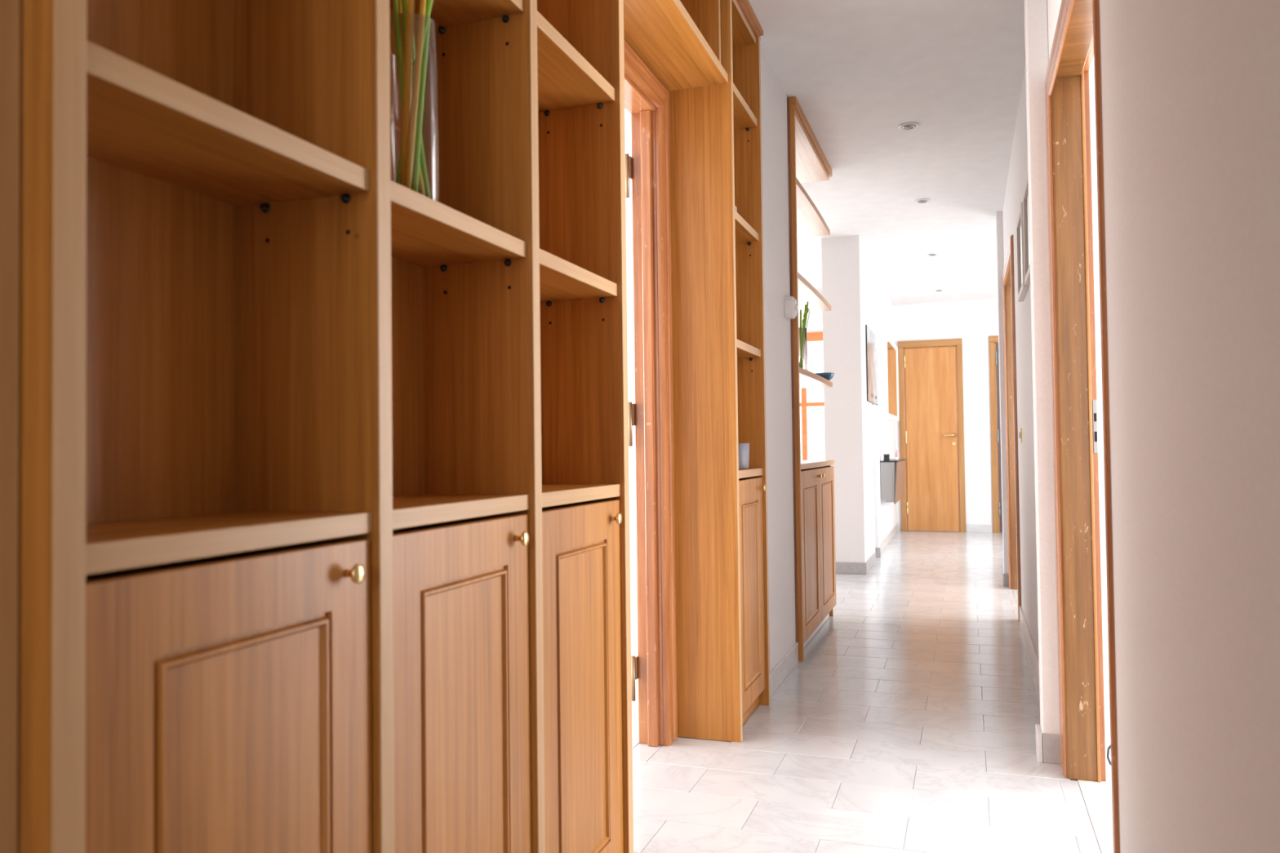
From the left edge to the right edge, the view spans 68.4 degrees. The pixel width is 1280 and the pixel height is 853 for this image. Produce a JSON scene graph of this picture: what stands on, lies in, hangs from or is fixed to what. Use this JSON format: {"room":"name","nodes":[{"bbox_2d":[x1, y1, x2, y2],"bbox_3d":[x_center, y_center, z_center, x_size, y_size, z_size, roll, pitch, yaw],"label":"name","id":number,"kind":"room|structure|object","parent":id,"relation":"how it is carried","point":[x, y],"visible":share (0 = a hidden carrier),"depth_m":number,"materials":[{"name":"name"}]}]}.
{"room":"home hallway","nodes":[
{"label":"home hallway","id":0,"kind":"room"},
{"bbox_2d":[624,110,637,656],"bbox_3d":[-0.982,-0.200,4.953,2.900,2.660,0.100,-1,-1,19],"label":"wall","id":1,"kind":"structure","parent":0,"point":[627,114],"depth_m":4.57,"materials":[{"name":"white paint"}]},
{"bbox_2d":[760,44,795,671],"bbox_3d":[0.436,-0.237,4.121,0.325,2.660,0.740,-1,-1,19],"label":"wall","id":2,"kind":"structure","parent":0,"point":[780,531],"depth_m":4.10,"materials":[{"name":"white paint"}]},
{"bbox_2d":[736,0,763,37],"bbox_3d":[-0.038,-1.584,2.307,0.055,0.039,3.071,-1,-1,19],"label":"crown molding","id":3,"kind":"structure","parent":2,"relation":"attached to","point":[744,5],"depth_m":3.58,"materials":[{"name":"brown wood"}]},
{"bbox_2d":[769,642,798,697],"bbox_3d":[0.612,1.044,4.037,0.012,0.090,0.735,-1,-1,19],"label":"baseboard","id":4,"kind":"structure","parent":2,"relation":"attached to","point":[782,669],"depth_m":4.04,"materials":[{"name":"stone"}]},
{"bbox_2d":[784,296,798,319],"bbox_3d":[0.696,-0.545,4.312,0.053,0.098,0.084,-1,-1,19],"label":"wall thermostat","id":5,"kind":"object","parent":2,"relation":"attached to","point":[791,308],"visible":1,"depth_m":4.28,"materials":[{"name":"beige plastic"}]},
{"bbox_2d":[798,289,822,332],"bbox_3d":[1.502,-1.212,10.145,1.460,0.450,0.100,-1,-1,19],"label":"wall","id":6,"kind":"structure","parent":0,"point":[815,324],"depth_m":9.97,"materials":[{"name":"white paint"}]},
{"bbox_2d":[799,331,825,460],"bbox_3d":[1.501,0.117,10.063,1.460,2.210,0.065,-1,-1,19],"label":"window","id":7,"kind":"structure","parent":6,"relation":"in","point":[811,399],"depth_m":9.95,"materials":[{"name":"orange glass"}]},
{"bbox_2d":[624,0,1025,305],"bbox_3d":[1.222,-1.621,4.372,7.700,0.100,14.200,-1,-1,19],"label":"ceiling","id":8,"kind":"structure","parent":0,"point":[857,71],"depth_m":4.81,"materials":[{"name":"paint"}]},
{"bbox_2d":[897,122,919,130],"bbox_3d":[1.394,-1.555,4.881,0.106,0.013,0.106,-1,-1,19],"label":"recessed light","id":9,"kind":"object","parent":8,"relation":"in","point":[907,126],"visible":1,"depth_m":4.87,"materials":[{"name":"white paint"}]},
{"bbox_2d":[914,198,930,203],"bbox_3d":[1.913,-1.525,6.371,0.106,0.013,0.106,-1,-1,19],"label":"recessed light","id":10,"kind":"object","parent":8,"relation":"in","point":[920,200],"visible":1,"depth_m":6.35,"materials":[{"name":"metal"}]},
{"bbox_2d":[926,253,938,256],"bbox_3d":[2.536,-1.490,8.161,0.106,0.013,0.106,-1,-1,19],"label":"recessed light","id":11,"kind":"object","parent":8,"relation":"in","point":[928,254],"visible":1,"depth_m":8.14,"materials":[{"name":"metal"}]},
{"bbox_2d":[933,288,944,291],"bbox_3d":[3.192,-1.453,10.044,0.106,0.013,0.106,-1,-1,19],"label":"recessed light","id":12,"kind":"object","parent":8,"relation":"in","point":[935,290],"visible":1,"depth_m":10.02,"materials":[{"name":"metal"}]},
{"bbox_2d":[821,235,897,563],"bbox_3d":[2.245,-0.136,9.271,0.295,2.660,3.920,-1,-1,19],"label":"wall","id":13,"kind":"structure","parent":0,"point":[845,260],"depth_m":7.44,"materials":[{"name":"white paint"}]},
{"bbox_2d":[835,562,866,574],"bbox_3d":[1.620,1.112,7.383,0.307,0.090,0.012,-1,-1,19],"label":"baseboard","id":14,"kind":"structure","parent":13,"relation":"attached to","point":[855,568],"depth_m":7.36,"materials":[{"name":"white tile"}]},
{"bbox_2d":[865,552,875,573],"bbox_3d":[1.888,1.116,7.704,0.012,0.090,0.769,-1,-1,19],"label":"baseboard","id":15,"kind":"structure","parent":13,"relation":"attached to","point":[871,561],"depth_m":7.70,"materials":[{"name":"white tile"}]},
{"bbox_2d":[865,324,878,405],"bbox_3d":[2.014,-0.515,8.163,0.012,0.630,0.920,-1,-1,19],"label":"poster","id":16,"kind":"object","parent":13,"relation":"attached to","point":[870,337],"visible":1,"depth_m":8.06,"materials":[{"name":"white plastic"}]},
{"bbox_2d":[873,425,880,557],"bbox_3d":[2.138,0.581,8.478,0.045,1.190,0.082,-1,-1,19],"label":"trim","id":17,"kind":"structure","parent":13,"relation":"attached to","point":[877,549],"depth_m":8.46,"materials":[{"name":"white paint"}]},
{"bbox_2d":[875,332,899,421],"bbox_3d":[2.529,-0.472,9.582,0.100,0.800,1.500,-1,-1,19],"label":"mirror","id":18,"kind":"object","parent":13,"relation":"attached to","point":[887,351],"visible":0.96,"depth_m":8.90,"materials":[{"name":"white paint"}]},
{"bbox_2d":[880,523,897,551],"bbox_3d":[2.584,1.157,9.779,0.012,0.090,2.670,-1,-1,19],"label":"baseboard","id":19,"kind":"structure","parent":13,"relation":"attached to","point":[891,535],"depth_m":9.70,"materials":[{"name":"stone"}]},
{"bbox_2d":[880,458,906,503],"bbox_3d":[2.591,0.547,9.598,0.162,0.412,1.280,-1,-1,19],"label":"cabinet","id":20,"kind":"object","parent":13,"relation":"attached to","point":[892,473],"visible":0.87,"depth_m":9.02,"materials":[{"name":"metal"}]},
{"bbox_2d":[883,453,889,461],"bbox_3d":[2.380,0.298,9.078,0.054,0.065,0.064,-1,-1,19],"label":"box","id":21,"kind":"object","parent":20,"relation":"on","point":[886,456],"visible":1,"depth_m":9.05,"materials":[{"name":"plastic"}]},
{"bbox_2d":[889,457,897,460],"bbox_3d":[2.544,0.323,9.434,0.075,0.028,0.180,-1,-1,19],"label":"tissue box","id":22,"kind":"object","parent":20,"relation":"on","point":[891,458],"visible":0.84,"depth_m":9.35,"materials":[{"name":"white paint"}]},
{"bbox_2d":[895,448,898,459],"bbox_3d":[2.694,0.284,9.859,0.040,0.122,0.040,-1,-1,19],"label":"bottle","id":23,"kind":"object","parent":20,"relation":"on","point":[896,451],"visible":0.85,"depth_m":9.84,"materials":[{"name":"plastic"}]},
{"bbox_2d":[631,531,1112,852],"bbox_3d":[1.256,1.137,4.306,7.700,0.101,14.200,-1,-1,19],"label":"floor","id":24,"kind":"structure","parent":0,"point":[906,722],"depth_m":3.11,"materials":[{"name":"tile"}]},
{"bbox_2d":[17,0,633,852],"bbox_3d":[-0.377,-0.269,1.547,0.249,2.620,1.461,-1,-1,19],"label":"bookcase","id":25,"kind":"object","parent":24,"relation":"on","point":[323,531],"visible":1,"depth_m":1.29,"materials":[{"name":"brown wood"}]},
{"bbox_2d":[85,510,368,543],"bbox_3d":[-0.537,0.127,1.090,0.215,0.028,0.444,-1,-1,19],"label":"countertop","id":26,"kind":"structure","parent":25,"relation":"on","point":[140,528],"depth_m":1.10,"materials":[{"name":"brown wood"}]},
{"bbox_2d":[389,0,439,202],"bbox_3d":[-0.356,-0.549,1.483,0.084,0.412,0.080,-1,-1,19],"label":"vase","id":27,"kind":"object","parent":25,"relation":"on","point":[413,37],"visible":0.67,"depth_m":1.45,"materials":[{"name":"clear glass"}]},
{"bbox_2d":[392,493,526,509],"bbox_3d":[-0.380,0.136,1.540,0.215,0.028,0.448,-1,-1,19],"label":"countertop","id":28,"kind":"structure","parent":25,"relation":"on","point":[422,500],"depth_m":1.59,"materials":[{"name":"brown wood"}]},
{"bbox_2d":[542,484,615,493],"bbox_3d":[-0.224,0.144,1.990,0.215,0.028,0.444,-1,-1,19],"label":"countertop","id":29,"kind":"structure","parent":25,"relation":"on","point":[545,487],"depth_m":2.05,"materials":[{"name":"brown wood"}]},
{"bbox_2d":[667,0,770,742],"bbox_3d":[0.303,-0.230,3.497,0.249,2.620,0.501,-1,-1,19],"label":"bookcase","id":30,"kind":"object","parent":24,"relation":"on","point":[722,588],"visible":1,"depth_m":3.27,"materials":[{"name":"brown wood"}]},
{"bbox_2d":[737,443,749,468],"bbox_3d":[0.382,0.112,3.572,0.070,0.096,0.070,-1,-1,19],"label":"glass tumbler","id":31,"kind":"object","parent":30,"relation":"on","point":[744,448],"visible":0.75,"depth_m":3.54,"materials":[{"name":"clear glass"}]},
{"bbox_2d":[738,467,760,471],"bbox_3d":[0.299,0.174,3.491,0.215,0.028,0.454,-1,-1,19],"label":"countertop","id":32,"kind":"structure","parent":30,"relation":"on","point":[748,468],"depth_m":3.55,"materials":[{"name":"brown wood"}]},
{"bbox_2d":[786,96,836,661],"bbox_3d":[0.810,-0.219,5.062,0.333,2.659,1.275,-1,-1,19],"label":"shelving unit","id":33,"kind":"object","parent":24,"relation":"on","point":[814,508],"visible":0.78,"depth_m":4.80,"materials":[{"name":"brown wood"}]},
{"bbox_2d":[798,301,809,369],"bbox_3d":[0.847,-0.466,4.933,0.078,0.381,0.127,-1,-1,19],"label":"vase","id":34,"kind":"object","parent":33,"relation":"on","point":[802,337],"visible":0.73,"depth_m":4.88,"materials":[{"name":"clear glass"}]},
{"bbox_2d":[795,177,830,237],"bbox_3d":[0.792,-1.165,5.093,0.316,0.029,1.204,-1,-1,19],"label":"shelf","id":35,"kind":"object","parent":33,"relation":"attached to","point":[810,222],"depth_m":5.20,"materials":[{"name":"brown wood"}]},
{"bbox_2d":[797,271,831,312],"bbox_3d":[0.798,-0.711,5.082,0.316,0.029,1.204,-1,-1,19],"label":"shelf","id":36,"kind":"object","parent":33,"relation":"attached to","point":[806,292],"depth_m":5.14,"materials":[{"name":"brown wood"}]},
{"bbox_2d":[800,460,827,463],"bbox_3d":[0.806,0.205,5.061,0.310,0.028,1.204,-1,-1,19],"label":"countertop","id":37,"kind":"structure","parent":33,"relation":"on","point":[802,461],"depth_m":5.13,"materials":[{"name":"brown wood"}]},
{"bbox_2d":[799,367,832,388],"bbox_3d":[0.803,-0.256,5.072,0.316,0.029,1.204,-1,-1,19],"label":"shelf","id":38,"kind":"object","parent":33,"relation":"attached to","point":[807,379],"depth_m":5.10,"materials":[{"name":"brown wood"}]},
{"bbox_2d":[814,372,834,380],"bbox_3d":[1.082,-0.288,5.533,0.124,0.048,0.124,-1,-1,19],"label":"bowl","id":39,"kind":"object","parent":33,"relation":"on","point":[828,375],"visible":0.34,"depth_m":5.48,"materials":[{"name":"blue ceramic"}]},
{"bbox_2d":[1106,745,1111,765],"bbox_3d":[1.458,1.005,2.881,0.033,0.091,0.048,0,-2,-28],"label":"cable","id":40,"kind":"object","parent":24,"relation":"on","point":[1108,747],"visible":0.32,"depth_m":2.89,"materials":[{"name":"black plastic"}]},
{"bbox_2d":[893,298,1002,533],"bbox_3d":[3.993,-0.121,10.802,2.590,2.660,0.120,-1,-1,19],"label":"wall","id":41,"kind":"structure","parent":0,"point":[973,322],"depth_m":10.80,"materials":[{"name":"white paint"}]},
{"bbox_2d":[897,338,966,532],"bbox_3d":[3.378,0.105,10.906,0.716,2.227,0.080,-1,-1,19],"label":"door","id":42,"kind":"structure","parent":41,"relation":"in","point":[929,375],"depth_m":10.92,"materials":[{"name":"brown wood"}]},
{"bbox_2d":[966,524,992,533],"bbox_3d":[3.877,1.164,10.747,0.284,0.090,0.012,-1,-1,19],"label":"baseboard","id":43,"kind":"structure","parent":41,"relation":"attached to","point":[970,527],"depth_m":10.74,"materials":[{"name":"stone"}]},
{"bbox_2d":[988,335,1002,533],"bbox_3d":[4.318,0.080,10.579,0.697,2.240,0.080,-1,-1,19],"label":"door","id":44,"kind":"structure","parent":41,"relation":"in","point":[993,340],"depth_m":10.69,"materials":[{"name":"brown wood"}]},
{"bbox_2d":[995,211,1008,573],"bbox_3d":[2.665,-0.202,6.722,0.174,2.660,0.160,-1,-1,19],"label":"wall","id":45,"kind":"structure","parent":0,"point":[999,220],"depth_m":6.68,"materials":[{"name":"white paint"}]},
{"bbox_2d":[1002,573,1008,586],"bbox_3d":[2.583,1.082,6.635,0.046,0.090,0.012,-1,-1,19],"label":"baseboard","id":46,"kind":"structure","parent":45,"relation":"attached to","point":[1005,576],"depth_m":6.63,"materials":[{"name":"grey stone"}]},
{"bbox_2d":[1002,209,1004,255],"bbox_3d":[2.643,-0.205,6.593,0.132,2.660,0.100,-1,-1,19],"label":"wall","id":47,"kind":"structure","parent":0,"point":[1002,210],"depth_m":6.65,"materials":[{"name":"white paint"}]},
{"bbox_2d":[1088,57,1108,681],"bbox_3d":[3.285,-0.285,3.575,3.133,2.660,0.100,-1,-1,19],"label":"wall","id":48,"kind":"structure","parent":0,"point":[1091,78],"depth_m":3.99,"materials":[{"name":"white paint"}]},
{"bbox_2d":[1003,0,1279,852],"bbox_3d":[1.055,-0.294,2.043,0.138,2.660,9.540,-1,-1,19],"label":"wall","id":49,"kind":"structure","parent":0,"point":[1190,89],"depth_m":1.17,"materials":[{"name":"white paint"}]},
{"bbox_2d":[1001,235,1021,622],"bbox_3d":[2.414,0.017,5.948,0.148,2.190,1.380,-1,-1,19],"label":"door frame","id":50,"kind":"structure","parent":49,"relation":"in","point":[1008,282],"depth_m":6.50,"materials":[{"name":"brown wood"}]},
{"bbox_2d":[1018,427,1022,442],"bbox_3d":[2.000,0.046,4.948,0.011,0.075,0.080,-1,-1,19],"label":"light switch","id":51,"kind":"object","parent":49,"relation":"attached to","point":[1020,428],"visible":1,"depth_m":4.91,"materials":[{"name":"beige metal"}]},
{"bbox_2d":[1016,201,1028,302],"bbox_3d":[1.770,-0.798,4.356,0.024,0.380,0.440,-1,-1,19],"label":"picture frame","id":52,"kind":"object","parent":49,"relation":"attached to","point":[1022,288],"visible":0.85,"depth_m":4.38,"materials":[{"name":"brown wood"}]},
{"bbox_2d":[1022,173,1030,284],"bbox_3d":[1.587,-0.803,3.832,0.024,0.390,0.410,-1,-1,19],"label":"picture frame","id":53,"kind":"object","parent":49,"relation":"attached to","point":[1025,194],"visible":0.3,"depth_m":3.95,"materials":[{"name":"brown wood"}]},
{"bbox_2d":[1019,606,1039,687],"bbox_3d":[1.747,1.033,4.164,0.012,0.090,2.390,-1,-1,19],"label":"baseboard","id":54,"kind":"structure","parent":49,"relation":"attached to","point":[1033,656],"depth_m":4.40,"materials":[{"name":"stone"}]},
{"bbox_2d":[1035,724,1043,762],"bbox_3d":[1.275,1.011,3.006,0.014,0.090,0.108,-1,-1,19],"label":"baseboard","id":55,"kind":"structure","parent":49,"relation":"attached to","point":[1037,728],"depth_m":2.96,"materials":[{"name":"stone"}]},
{"bbox_2d":[1023,0,1059,753],"bbox_3d":[1.296,-0.274,3.024,0.064,2.660,0.088,-1,-1,19],"label":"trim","id":56,"kind":"structure","parent":49,"relation":"attached to","point":[1036,16],"depth_m":2.98,"materials":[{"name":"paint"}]},
{"bbox_2d":[1042,733,1060,764],"bbox_3d":[1.293,1.010,2.947,0.057,0.090,0.010,-1,-1,19],"label":"baseboard","id":57,"kind":"structure","parent":49,"relation":"attached to","point":[1051,748],"depth_m":2.94,"materials":[{"name":"grey stone"}]},
{"bbox_2d":[1044,0,1119,852],"bbox_3d":[1.156,-0.037,2.381,0.114,2.160,1.195,-1,-1,19],"label":"door frame","id":58,"kind":"structure","parent":49,"relation":"in","point":[1077,37],"depth_m":2.81,"materials":[{"name":"brown wood"}]},
{"bbox_3d":[-0.134,-1.349,2.832,0.090,0.485,0.910,-1,-1,19],"label":"wall","id":59,"kind":"structure","parent":0,"visible":0},
{"bbox_2d":[623,39,677,746],"bbox_3d":[-0.116,-0.059,2.795,0.127,2.255,1.060,-1,-1,19],"label":"door","id":60,"kind":"structure","parent":59,"relation":"in","point":[646,100],"depth_m":3.20,"materials":[{"name":"brown wood"}]},
{"bbox_2d":[623,0,728,90],"bbox_3d":[0.017,-1.374,2.779,0.226,0.356,1.084,-1,-1,19],"label":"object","id":61,"kind":"object","parent":59,"relation":"attached to","point":[678,41],"visible":0.96,"depth_m":3.00,"materials":[{"name":"brown wood"}]},
{"bbox_3d":[-1.144,-0.331,-0.620,0.160,2.660,3.065,-1,-1,19],"label":"wall","id":62,"kind":"structure","parent":0,"visible":0},
{"bbox_2d":[0,0,20,852],"bbox_3d":[-0.574,-0.126,0.731,0.020,2.300,0.198,-1,-1,19],"label":"trim","id":63,"kind":"structure","parent":62,"relation":"attached to","point":[10,10],"depth_m":0.81,"materials":[{"name":"brown wood"}]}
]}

